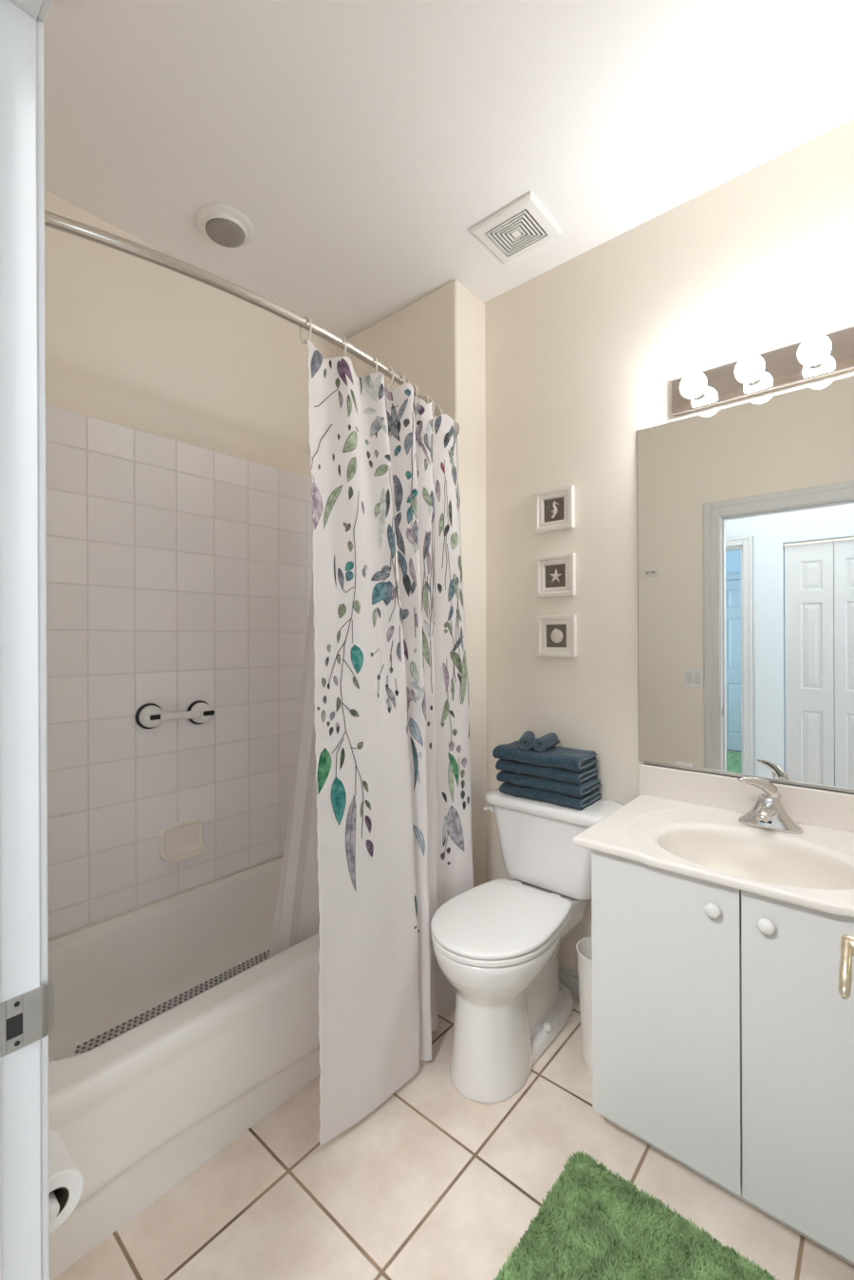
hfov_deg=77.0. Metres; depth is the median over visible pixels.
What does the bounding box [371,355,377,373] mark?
curtain ring
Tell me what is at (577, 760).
bath towel
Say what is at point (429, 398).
curtain ring
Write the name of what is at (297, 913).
liner
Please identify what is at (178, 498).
wall
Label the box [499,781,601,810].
bath towel
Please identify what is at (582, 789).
bath towel
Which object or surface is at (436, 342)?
wall
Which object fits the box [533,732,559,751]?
rolled washcloth
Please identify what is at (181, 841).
soap dish
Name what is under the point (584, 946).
trash bin
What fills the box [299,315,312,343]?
curtain ring
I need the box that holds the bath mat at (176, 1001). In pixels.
[74,949,269,1055]
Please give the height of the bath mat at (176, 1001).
0.007 m
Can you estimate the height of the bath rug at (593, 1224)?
0.025 m
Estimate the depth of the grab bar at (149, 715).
1.90 m
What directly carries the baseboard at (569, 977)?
attached to the wall at (584, 355)
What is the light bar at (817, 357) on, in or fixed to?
attached to the wall at (584, 355)
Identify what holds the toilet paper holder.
attached to the wall
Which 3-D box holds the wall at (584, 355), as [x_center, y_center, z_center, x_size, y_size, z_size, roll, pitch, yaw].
[0.882,-0.049,1.822,1.511,2.731,0.185,0,0,41]
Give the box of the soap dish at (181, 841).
[158,818,207,863]
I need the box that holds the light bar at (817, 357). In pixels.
[671,326,853,416]
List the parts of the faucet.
lever handle, spout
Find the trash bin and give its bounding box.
[575,936,592,1071]
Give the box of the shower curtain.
[306,337,473,1146]
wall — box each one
[44,189,336,938]
[336,279,487,887]
[484,118,853,972]
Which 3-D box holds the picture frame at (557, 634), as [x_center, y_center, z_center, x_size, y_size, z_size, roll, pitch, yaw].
[0.487,-0.015,2.024,0.155,0.155,0.022,0,0,41]
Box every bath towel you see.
[492,741,598,772]
[495,759,598,783]
[496,770,601,797]
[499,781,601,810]
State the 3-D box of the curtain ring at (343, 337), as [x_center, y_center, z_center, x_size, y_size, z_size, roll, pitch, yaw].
[-0.231,-0.803,1.488,0.010,0.071,0.048,0,0,-22]
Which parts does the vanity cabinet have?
door, knob, knob, door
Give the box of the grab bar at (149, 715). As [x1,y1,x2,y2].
[134,700,214,728]
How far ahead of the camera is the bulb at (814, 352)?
1.42 m
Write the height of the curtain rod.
0.068 m
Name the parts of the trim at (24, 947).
casing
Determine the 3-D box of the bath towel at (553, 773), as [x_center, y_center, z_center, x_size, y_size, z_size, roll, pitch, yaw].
[0.425,0.461,1.938,0.331,0.043,0.170,0,0,41]
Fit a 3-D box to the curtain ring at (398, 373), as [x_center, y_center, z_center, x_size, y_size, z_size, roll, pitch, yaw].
[-0.090,-0.803,1.687,0.048,0.071,0.010,0,0,28]
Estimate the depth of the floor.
1.28 m
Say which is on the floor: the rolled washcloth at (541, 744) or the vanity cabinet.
the vanity cabinet
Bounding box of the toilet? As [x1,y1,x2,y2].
[430,787,623,1103]
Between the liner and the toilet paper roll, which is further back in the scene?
the liner
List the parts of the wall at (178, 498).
tile panel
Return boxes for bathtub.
[47,854,320,1279]
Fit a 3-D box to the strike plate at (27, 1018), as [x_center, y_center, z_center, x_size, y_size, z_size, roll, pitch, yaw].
[-0.454,0.430,0.613,0.008,0.060,0.052,0,0,35]
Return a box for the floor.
[52,996,853,1279]
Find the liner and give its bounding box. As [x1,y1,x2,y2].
[268,573,319,958]
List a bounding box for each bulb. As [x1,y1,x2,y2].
[680,371,707,400]
[734,353,764,386]
[797,334,831,369]
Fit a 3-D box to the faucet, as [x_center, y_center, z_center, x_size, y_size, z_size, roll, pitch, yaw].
[0.930,0.453,1.470,0.158,0.140,0.152,0,0,41]
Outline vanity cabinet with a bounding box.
[591,849,853,1266]
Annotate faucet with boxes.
[737,777,803,834]
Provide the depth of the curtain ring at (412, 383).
1.74 m
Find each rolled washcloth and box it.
[518,730,537,749]
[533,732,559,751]
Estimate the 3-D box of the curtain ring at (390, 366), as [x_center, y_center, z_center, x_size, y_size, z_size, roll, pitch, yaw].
[-0.122,-0.803,1.636,0.048,0.071,0.010,0,0,23]
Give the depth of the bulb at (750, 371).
1.52 m
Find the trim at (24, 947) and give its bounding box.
[0,0,53,1279]
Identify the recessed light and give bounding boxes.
[195,204,254,247]
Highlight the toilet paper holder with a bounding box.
[49,1191,59,1222]
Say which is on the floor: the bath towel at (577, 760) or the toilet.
the toilet
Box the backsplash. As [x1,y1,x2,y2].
[638,763,853,832]
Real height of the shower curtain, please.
2.095 m
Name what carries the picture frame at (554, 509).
attached to the wall at (584, 355)
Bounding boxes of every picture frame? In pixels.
[534,484,575,533]
[536,553,575,597]
[537,614,576,656]
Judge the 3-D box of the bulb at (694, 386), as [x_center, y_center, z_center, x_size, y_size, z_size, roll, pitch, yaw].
[0.819,-0.775,1.645,0.074,0.074,0.102,0,0,41]
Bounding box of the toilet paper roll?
[48,1130,83,1234]
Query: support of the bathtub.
on the floor
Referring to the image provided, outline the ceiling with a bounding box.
[43,0,853,339]
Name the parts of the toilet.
flush lever, lid, seat, bowl, tank, tank lid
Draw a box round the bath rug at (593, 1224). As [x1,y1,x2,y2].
[493,1149,779,1279]
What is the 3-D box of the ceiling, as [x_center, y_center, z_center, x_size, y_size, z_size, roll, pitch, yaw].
[-0.033,-1.461,1.406,2.350,0.100,2.000,0,0,41]
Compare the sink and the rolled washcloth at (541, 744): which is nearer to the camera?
the sink
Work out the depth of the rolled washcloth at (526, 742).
1.92 m
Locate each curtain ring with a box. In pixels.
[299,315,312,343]
[340,336,346,356]
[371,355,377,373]
[385,364,393,388]
[391,372,405,389]
[411,383,417,403]
[428,397,434,413]
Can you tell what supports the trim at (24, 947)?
attached to the wall
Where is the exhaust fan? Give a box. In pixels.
[469,190,561,264]
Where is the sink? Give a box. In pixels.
[572,763,853,918]
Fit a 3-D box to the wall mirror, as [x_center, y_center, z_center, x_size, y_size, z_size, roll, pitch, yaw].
[1.008,-0.149,1.585,0.763,1.137,0.010,0,0,41]
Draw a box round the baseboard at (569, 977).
[558,964,579,999]
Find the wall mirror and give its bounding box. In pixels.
[636,375,853,794]
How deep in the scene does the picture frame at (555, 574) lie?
2.02 m
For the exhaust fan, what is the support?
attached to the ceiling
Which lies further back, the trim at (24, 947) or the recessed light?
the recessed light
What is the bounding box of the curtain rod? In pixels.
[44,210,459,436]
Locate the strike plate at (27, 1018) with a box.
[0,982,54,1057]

